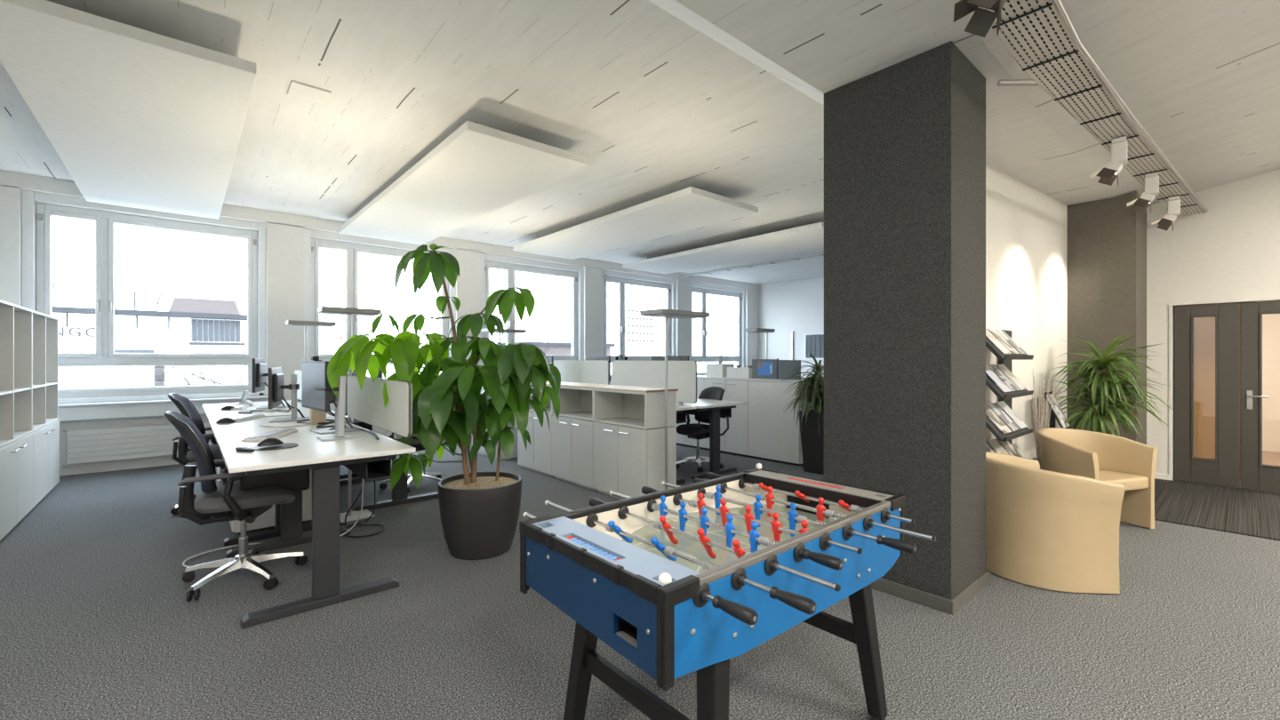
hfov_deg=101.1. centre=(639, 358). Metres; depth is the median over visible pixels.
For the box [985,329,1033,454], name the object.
brochure rack
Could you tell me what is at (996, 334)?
magazine
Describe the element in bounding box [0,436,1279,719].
floor
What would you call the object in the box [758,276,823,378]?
wall
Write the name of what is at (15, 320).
open shelf
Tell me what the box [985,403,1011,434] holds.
magazine
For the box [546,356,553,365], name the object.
monitor
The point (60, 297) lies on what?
roofs
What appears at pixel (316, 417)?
holder
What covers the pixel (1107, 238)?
column
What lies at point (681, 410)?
desk
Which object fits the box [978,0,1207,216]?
cable tray
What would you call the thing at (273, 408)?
paper stack
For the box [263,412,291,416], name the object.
paper stack
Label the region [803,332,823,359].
hatch
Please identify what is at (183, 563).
power cable
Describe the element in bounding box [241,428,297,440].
keyboard
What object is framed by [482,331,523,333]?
diffuser
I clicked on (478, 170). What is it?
acoustic panel
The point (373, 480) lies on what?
power cable
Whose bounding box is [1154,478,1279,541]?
entrance mat
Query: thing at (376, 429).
radiator
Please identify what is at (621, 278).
window
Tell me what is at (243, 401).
desk phone
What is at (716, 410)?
desk
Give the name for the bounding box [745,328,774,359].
floor lamp
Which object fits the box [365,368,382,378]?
monitor
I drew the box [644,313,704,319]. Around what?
diffuser
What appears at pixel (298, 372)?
divider
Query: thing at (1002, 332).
magazine
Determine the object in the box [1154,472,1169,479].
baseboard
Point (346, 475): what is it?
desk
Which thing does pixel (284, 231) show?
wall
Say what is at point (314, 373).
monitor
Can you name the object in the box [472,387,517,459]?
storage cabinet
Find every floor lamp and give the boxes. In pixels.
[285,320,335,360]
[317,306,381,522]
[480,328,526,346]
[640,308,709,489]
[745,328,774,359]
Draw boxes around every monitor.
[252,358,287,408]
[268,367,309,422]
[301,356,359,434]
[347,368,356,375]
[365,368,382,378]
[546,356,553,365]
[587,356,610,381]
[651,355,688,359]
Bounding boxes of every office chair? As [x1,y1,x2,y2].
[164,410,307,601]
[167,392,225,516]
[379,433,447,493]
[676,386,728,471]
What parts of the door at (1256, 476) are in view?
handle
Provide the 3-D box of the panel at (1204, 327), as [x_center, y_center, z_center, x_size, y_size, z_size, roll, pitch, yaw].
[6.391,0.100,6.566,0.060,2.600,1.065,0,0,-41]
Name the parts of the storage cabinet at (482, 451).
door, door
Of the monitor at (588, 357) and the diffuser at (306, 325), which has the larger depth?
the monitor at (588, 357)
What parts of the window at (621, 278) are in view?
sash, sash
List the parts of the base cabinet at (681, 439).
door, door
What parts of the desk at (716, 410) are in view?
leg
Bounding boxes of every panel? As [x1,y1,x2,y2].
[0,0,256,219]
[337,120,590,245]
[512,186,758,259]
[622,220,823,273]
[680,251,823,277]
[1174,304,1215,458]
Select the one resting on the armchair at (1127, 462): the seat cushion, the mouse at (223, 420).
the seat cushion
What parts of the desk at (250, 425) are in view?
leg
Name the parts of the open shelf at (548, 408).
panel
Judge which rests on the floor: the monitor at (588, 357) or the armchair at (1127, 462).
the armchair at (1127, 462)
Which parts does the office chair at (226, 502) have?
frame, backrest, armrest, armrest, seat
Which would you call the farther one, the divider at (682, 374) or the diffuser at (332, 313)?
the divider at (682, 374)
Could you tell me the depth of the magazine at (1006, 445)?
4.60 m
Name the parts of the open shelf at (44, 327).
shelf, shelf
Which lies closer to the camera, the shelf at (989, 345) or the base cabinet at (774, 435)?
the shelf at (989, 345)
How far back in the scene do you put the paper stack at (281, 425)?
4.17 m
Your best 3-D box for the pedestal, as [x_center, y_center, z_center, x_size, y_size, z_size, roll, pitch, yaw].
[-3.040,1.108,4.419,0.636,0.576,0.420,0,0,-41]
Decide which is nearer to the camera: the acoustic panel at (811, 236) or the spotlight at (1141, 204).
the spotlight at (1141, 204)
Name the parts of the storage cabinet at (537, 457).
door, door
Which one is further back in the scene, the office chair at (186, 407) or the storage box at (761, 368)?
the storage box at (761, 368)
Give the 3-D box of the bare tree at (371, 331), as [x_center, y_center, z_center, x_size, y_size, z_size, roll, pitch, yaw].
[-9.566,1.569,16.847,3.742,6.667,4.809,0,0,-28]
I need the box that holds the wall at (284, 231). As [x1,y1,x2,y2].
[0,169,758,476]
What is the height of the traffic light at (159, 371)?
4.800 m
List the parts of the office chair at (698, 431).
seat, armrest, backrest, frame, armrest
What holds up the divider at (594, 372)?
attached to the desk
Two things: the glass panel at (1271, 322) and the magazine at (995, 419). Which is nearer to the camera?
the magazine at (995, 419)
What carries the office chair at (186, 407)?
on the floor
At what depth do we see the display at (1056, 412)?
5.19 m
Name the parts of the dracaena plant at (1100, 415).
crown, crown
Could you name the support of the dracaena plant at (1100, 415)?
on the floor
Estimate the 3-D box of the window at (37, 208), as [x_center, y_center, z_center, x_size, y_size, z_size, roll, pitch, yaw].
[-6.280,-0.685,6.851,2.300,2.490,0.220,0,0,-41]
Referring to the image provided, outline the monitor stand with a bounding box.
[314,376,357,440]
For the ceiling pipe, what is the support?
attached to the ceiling
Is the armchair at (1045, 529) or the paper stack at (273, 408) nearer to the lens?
the armchair at (1045, 529)
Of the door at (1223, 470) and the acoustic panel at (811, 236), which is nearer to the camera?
the door at (1223, 470)
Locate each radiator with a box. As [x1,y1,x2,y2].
[62,422,212,467]
[328,414,391,435]
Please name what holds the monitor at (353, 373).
on the desk at (346, 475)
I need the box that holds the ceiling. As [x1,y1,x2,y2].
[0,0,1279,284]
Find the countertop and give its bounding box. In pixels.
[696,375,803,382]
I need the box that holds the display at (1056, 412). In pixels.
[1044,391,1071,428]
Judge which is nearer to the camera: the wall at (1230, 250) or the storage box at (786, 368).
the wall at (1230, 250)
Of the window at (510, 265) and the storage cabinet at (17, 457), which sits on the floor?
the storage cabinet at (17, 457)
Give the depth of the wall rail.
14.13 m
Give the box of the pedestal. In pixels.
[229,469,311,535]
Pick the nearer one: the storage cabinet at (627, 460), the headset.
the storage cabinet at (627, 460)
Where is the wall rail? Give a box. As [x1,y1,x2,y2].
[791,331,792,359]
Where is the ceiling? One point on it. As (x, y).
(724, 98)
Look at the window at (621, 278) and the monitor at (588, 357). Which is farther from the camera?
the window at (621, 278)
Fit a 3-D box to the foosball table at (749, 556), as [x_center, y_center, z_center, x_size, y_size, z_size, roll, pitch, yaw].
[0.315,0.964,1.990,1.376,0.872,1.250,0,0,-41]
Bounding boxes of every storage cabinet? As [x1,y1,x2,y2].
[0,432,33,540]
[30,420,59,506]
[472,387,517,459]
[517,411,554,477]
[552,415,596,490]
[593,421,676,499]
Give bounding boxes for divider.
[295,369,301,401]
[329,375,348,415]
[346,375,412,439]
[553,360,609,384]
[612,360,696,405]
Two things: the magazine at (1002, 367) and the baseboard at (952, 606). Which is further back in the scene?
the magazine at (1002, 367)
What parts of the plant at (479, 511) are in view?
planter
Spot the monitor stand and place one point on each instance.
(339, 435)
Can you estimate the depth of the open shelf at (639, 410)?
5.46 m
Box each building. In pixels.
[51,306,247,389]
[496,341,615,355]
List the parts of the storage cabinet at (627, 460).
door, door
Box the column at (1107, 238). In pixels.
[1067,190,1146,444]
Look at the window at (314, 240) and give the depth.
8.23 m
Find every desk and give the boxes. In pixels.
[202,400,310,417]
[207,409,348,546]
[214,424,415,628]
[299,401,359,479]
[327,410,438,511]
[676,398,747,479]
[676,404,696,484]
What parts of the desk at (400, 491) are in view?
leg, leg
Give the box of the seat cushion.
[1098,469,1148,490]
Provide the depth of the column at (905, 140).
3.10 m
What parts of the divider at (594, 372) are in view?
edge trim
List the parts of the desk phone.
handset panel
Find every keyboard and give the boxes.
[225,404,248,410]
[231,413,264,422]
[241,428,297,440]
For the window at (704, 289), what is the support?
attached to the wall at (284, 231)
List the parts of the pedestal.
drawer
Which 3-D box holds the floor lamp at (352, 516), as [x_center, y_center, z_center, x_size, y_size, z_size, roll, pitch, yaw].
[-2.558,0.482,4.639,0.460,1.837,0.280,0,0,-41]
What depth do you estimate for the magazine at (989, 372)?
4.27 m
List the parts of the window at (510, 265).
sash, sash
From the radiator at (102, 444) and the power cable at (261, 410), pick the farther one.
the radiator at (102, 444)
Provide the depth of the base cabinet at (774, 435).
7.08 m
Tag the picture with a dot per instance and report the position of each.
(764, 368)
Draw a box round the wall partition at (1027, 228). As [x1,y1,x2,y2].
[985,163,1067,459]
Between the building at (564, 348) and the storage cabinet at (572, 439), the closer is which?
the storage cabinet at (572, 439)
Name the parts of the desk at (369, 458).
leg, leg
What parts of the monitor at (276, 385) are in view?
arm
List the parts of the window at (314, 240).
sash, sash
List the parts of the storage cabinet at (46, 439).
door, door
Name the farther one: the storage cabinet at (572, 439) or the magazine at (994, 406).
the storage cabinet at (572, 439)
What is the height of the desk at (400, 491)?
0.860 m
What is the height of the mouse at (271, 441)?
0.044 m
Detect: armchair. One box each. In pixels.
[985,451,1125,594]
[1036,427,1158,528]
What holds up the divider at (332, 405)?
attached to the desk at (212, 409)
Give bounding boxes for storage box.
[727,367,751,378]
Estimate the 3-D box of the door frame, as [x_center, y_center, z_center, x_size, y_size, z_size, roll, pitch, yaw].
[6.488,0.385,5.584,0.140,2.030,1.225,0,0,-41]
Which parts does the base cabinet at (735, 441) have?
door, door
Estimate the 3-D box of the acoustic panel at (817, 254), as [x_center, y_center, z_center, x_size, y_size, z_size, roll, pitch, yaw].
[3.023,-1.985,9.909,0.164,0.230,6.200,0,0,-41]
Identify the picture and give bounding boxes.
[757,361,772,375]
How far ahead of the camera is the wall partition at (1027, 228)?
5.31 m
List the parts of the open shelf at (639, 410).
panel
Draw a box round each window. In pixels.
[21,189,266,398]
[304,228,455,373]
[480,253,583,365]
[601,269,675,379]
[689,281,745,375]
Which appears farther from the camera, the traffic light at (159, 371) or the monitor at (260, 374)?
the traffic light at (159, 371)
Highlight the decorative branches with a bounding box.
[1032,370,1055,469]
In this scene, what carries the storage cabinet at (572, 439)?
on the floor
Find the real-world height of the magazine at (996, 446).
0.218 m
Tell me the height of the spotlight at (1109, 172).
0.316 m
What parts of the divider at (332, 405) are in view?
edge trim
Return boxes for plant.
[327,243,560,559]
[781,353,823,474]
[1049,332,1175,441]
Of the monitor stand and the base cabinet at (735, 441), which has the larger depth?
the base cabinet at (735, 441)
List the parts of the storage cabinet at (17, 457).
door, door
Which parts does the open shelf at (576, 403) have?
panel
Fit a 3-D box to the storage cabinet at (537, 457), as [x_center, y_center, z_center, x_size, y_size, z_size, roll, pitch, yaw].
[-1.167,1.034,6.582,0.430,0.732,0.828,0,0,-41]
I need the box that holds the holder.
[310,408,326,424]
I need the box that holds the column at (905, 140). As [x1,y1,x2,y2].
[824,40,985,599]
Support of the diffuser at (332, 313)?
attached to the floor lamp at (352, 516)
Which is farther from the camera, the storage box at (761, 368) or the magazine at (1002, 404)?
the storage box at (761, 368)
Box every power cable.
[182,479,363,567]
[237,408,289,413]
[296,418,335,430]
[326,418,379,439]
[339,480,375,525]
[343,478,384,537]
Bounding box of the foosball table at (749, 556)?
[519,463,935,719]
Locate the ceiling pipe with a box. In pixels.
[997,79,1038,86]
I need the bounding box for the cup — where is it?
[715,352,722,363]
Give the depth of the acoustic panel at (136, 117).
3.85 m
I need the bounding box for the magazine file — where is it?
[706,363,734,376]
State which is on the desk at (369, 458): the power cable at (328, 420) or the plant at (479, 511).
the power cable at (328, 420)
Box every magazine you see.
[985,328,1011,353]
[985,364,1011,392]
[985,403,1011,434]
[985,441,995,452]
[986,438,1009,455]
[987,328,1019,354]
[987,364,1020,391]
[987,402,1020,431]
[995,329,1027,354]
[995,364,1027,390]
[995,438,1023,457]
[996,400,1027,429]
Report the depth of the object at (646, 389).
5.46 m
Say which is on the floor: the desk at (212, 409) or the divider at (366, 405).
the desk at (212, 409)
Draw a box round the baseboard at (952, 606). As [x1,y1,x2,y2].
[871,570,989,615]
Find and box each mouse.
[216,417,235,423]
[220,405,235,410]
[257,437,283,447]
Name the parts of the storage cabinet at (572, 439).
door, door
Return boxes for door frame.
[1168,296,1279,480]
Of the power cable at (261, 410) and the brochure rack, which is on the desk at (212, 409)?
the power cable at (261, 410)
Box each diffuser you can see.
[288,324,332,327]
[321,312,376,316]
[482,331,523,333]
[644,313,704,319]
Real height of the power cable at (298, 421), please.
0.037 m
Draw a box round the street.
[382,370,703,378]
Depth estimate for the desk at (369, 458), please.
3.03 m
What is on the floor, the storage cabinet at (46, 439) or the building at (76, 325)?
the storage cabinet at (46, 439)
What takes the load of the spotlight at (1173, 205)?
hanging from the cable tray at (1043, 40)
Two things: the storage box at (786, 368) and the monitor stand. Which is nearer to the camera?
the monitor stand
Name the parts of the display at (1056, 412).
post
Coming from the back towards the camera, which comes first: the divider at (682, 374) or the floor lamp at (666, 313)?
the divider at (682, 374)
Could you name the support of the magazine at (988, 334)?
on the brochure rack
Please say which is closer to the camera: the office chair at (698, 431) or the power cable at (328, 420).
the power cable at (328, 420)
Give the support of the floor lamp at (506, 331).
on the floor
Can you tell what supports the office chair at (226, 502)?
on the floor
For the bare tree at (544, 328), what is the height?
6.244 m
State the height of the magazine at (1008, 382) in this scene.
0.218 m
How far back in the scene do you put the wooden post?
6.04 m
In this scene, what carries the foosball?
on the foosball table at (749, 556)
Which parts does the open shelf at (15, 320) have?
shelf, shelf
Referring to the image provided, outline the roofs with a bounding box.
[51,278,372,376]
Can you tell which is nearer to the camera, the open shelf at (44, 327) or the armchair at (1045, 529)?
the armchair at (1045, 529)
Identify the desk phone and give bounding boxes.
[233,390,255,406]
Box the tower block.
[606,305,654,375]
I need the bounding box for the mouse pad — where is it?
[235,442,298,452]
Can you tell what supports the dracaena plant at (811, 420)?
on the floor
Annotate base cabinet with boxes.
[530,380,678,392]
[673,377,706,449]
[704,378,751,456]
[748,380,811,465]
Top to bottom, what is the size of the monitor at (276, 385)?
0.460 m
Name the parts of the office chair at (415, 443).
seat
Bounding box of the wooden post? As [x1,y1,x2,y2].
[1224,302,1244,479]
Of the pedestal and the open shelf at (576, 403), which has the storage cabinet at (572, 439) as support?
the open shelf at (576, 403)
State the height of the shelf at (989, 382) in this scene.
0.247 m
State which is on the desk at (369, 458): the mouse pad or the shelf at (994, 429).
the mouse pad
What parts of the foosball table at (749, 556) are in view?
leg, rail, panel, handle, rod, rail, handle, rod, rod, handle, leg, handle, rod, handle, rod, rod, panel, rail, handle, handle, rail, rod, rod, leg, handle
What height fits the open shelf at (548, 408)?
0.339 m
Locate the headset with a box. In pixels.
[615,354,627,360]
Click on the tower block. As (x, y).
(639, 335)
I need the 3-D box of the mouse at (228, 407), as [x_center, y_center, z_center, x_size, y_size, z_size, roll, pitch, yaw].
[-4.272,0.514,5.469,0.068,0.044,0.130,0,0,39]
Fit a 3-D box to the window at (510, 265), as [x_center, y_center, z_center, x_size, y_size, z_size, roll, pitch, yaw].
[-2.135,-0.685,10.450,2.300,2.490,0.220,0,0,-41]
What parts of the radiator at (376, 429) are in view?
panel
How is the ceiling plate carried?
attached to the ceiling
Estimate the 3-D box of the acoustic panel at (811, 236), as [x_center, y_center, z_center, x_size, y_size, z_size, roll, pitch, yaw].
[1.579,-1.984,9.582,1.250,0.237,4.500,0,0,-41]
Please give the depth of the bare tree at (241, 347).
13.10 m
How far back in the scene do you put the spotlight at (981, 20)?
2.06 m
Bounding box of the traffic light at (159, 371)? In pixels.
[153,366,164,386]
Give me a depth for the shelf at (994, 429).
4.19 m
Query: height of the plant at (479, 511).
2.254 m
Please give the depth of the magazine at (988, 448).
4.36 m
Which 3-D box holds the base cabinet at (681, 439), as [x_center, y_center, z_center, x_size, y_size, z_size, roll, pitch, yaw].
[0.856,0.855,8.471,0.460,1.090,0.828,0,0,-41]
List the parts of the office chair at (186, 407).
frame, backrest, armrest, armrest, seat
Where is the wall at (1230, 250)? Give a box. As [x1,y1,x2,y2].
[1146,168,1279,474]
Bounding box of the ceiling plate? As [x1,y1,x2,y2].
[287,80,330,104]
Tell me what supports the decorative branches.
on the floor
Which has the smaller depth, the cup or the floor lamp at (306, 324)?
the floor lamp at (306, 324)
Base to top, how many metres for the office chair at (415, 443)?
1.085 m
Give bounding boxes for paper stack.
[258,408,289,412]
[259,422,309,428]
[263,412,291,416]
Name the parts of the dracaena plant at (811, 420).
crown, crown, crown, square planter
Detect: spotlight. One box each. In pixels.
[953,0,1007,37]
[1089,136,1127,185]
[1126,172,1159,213]
[1151,195,1180,231]
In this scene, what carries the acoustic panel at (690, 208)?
hanging from the ceiling
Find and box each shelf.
[0,299,31,447]
[32,310,58,431]
[528,384,551,415]
[551,386,593,421]
[593,388,676,429]
[985,336,1033,359]
[985,374,1033,399]
[985,403,1033,441]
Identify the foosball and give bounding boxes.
[658,572,671,583]
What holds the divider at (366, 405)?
attached to the desk at (369, 458)
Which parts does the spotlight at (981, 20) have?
lamp glass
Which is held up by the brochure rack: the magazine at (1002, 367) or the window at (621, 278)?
the magazine at (1002, 367)
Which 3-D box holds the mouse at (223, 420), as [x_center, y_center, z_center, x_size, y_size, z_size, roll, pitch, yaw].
[-3.435,0.514,4.368,0.068,0.044,0.130,0,0,29]
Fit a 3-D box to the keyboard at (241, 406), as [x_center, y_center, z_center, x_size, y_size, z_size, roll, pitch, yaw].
[-4.323,0.525,5.649,0.150,0.029,0.420,0,0,-29]
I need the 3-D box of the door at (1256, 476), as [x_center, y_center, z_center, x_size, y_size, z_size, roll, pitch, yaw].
[6.617,0.400,5.364,0.134,1.980,0.653,0,0,-41]
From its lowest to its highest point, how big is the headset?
0.081 m
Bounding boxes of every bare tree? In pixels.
[131,269,344,385]
[320,303,407,375]
[497,328,570,355]
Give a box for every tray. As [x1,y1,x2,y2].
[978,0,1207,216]
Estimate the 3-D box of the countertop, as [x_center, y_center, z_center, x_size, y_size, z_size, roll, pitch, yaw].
[1.133,0.296,8.175,0.450,0.023,3.320,0,0,-41]
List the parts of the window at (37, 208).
sash, handle, handle, sash, sash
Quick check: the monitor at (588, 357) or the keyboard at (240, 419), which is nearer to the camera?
the keyboard at (240, 419)
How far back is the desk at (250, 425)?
4.18 m
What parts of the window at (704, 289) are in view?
sash, sash, sash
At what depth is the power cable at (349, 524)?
4.18 m
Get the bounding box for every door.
[1173,303,1239,487]
[1240,300,1279,493]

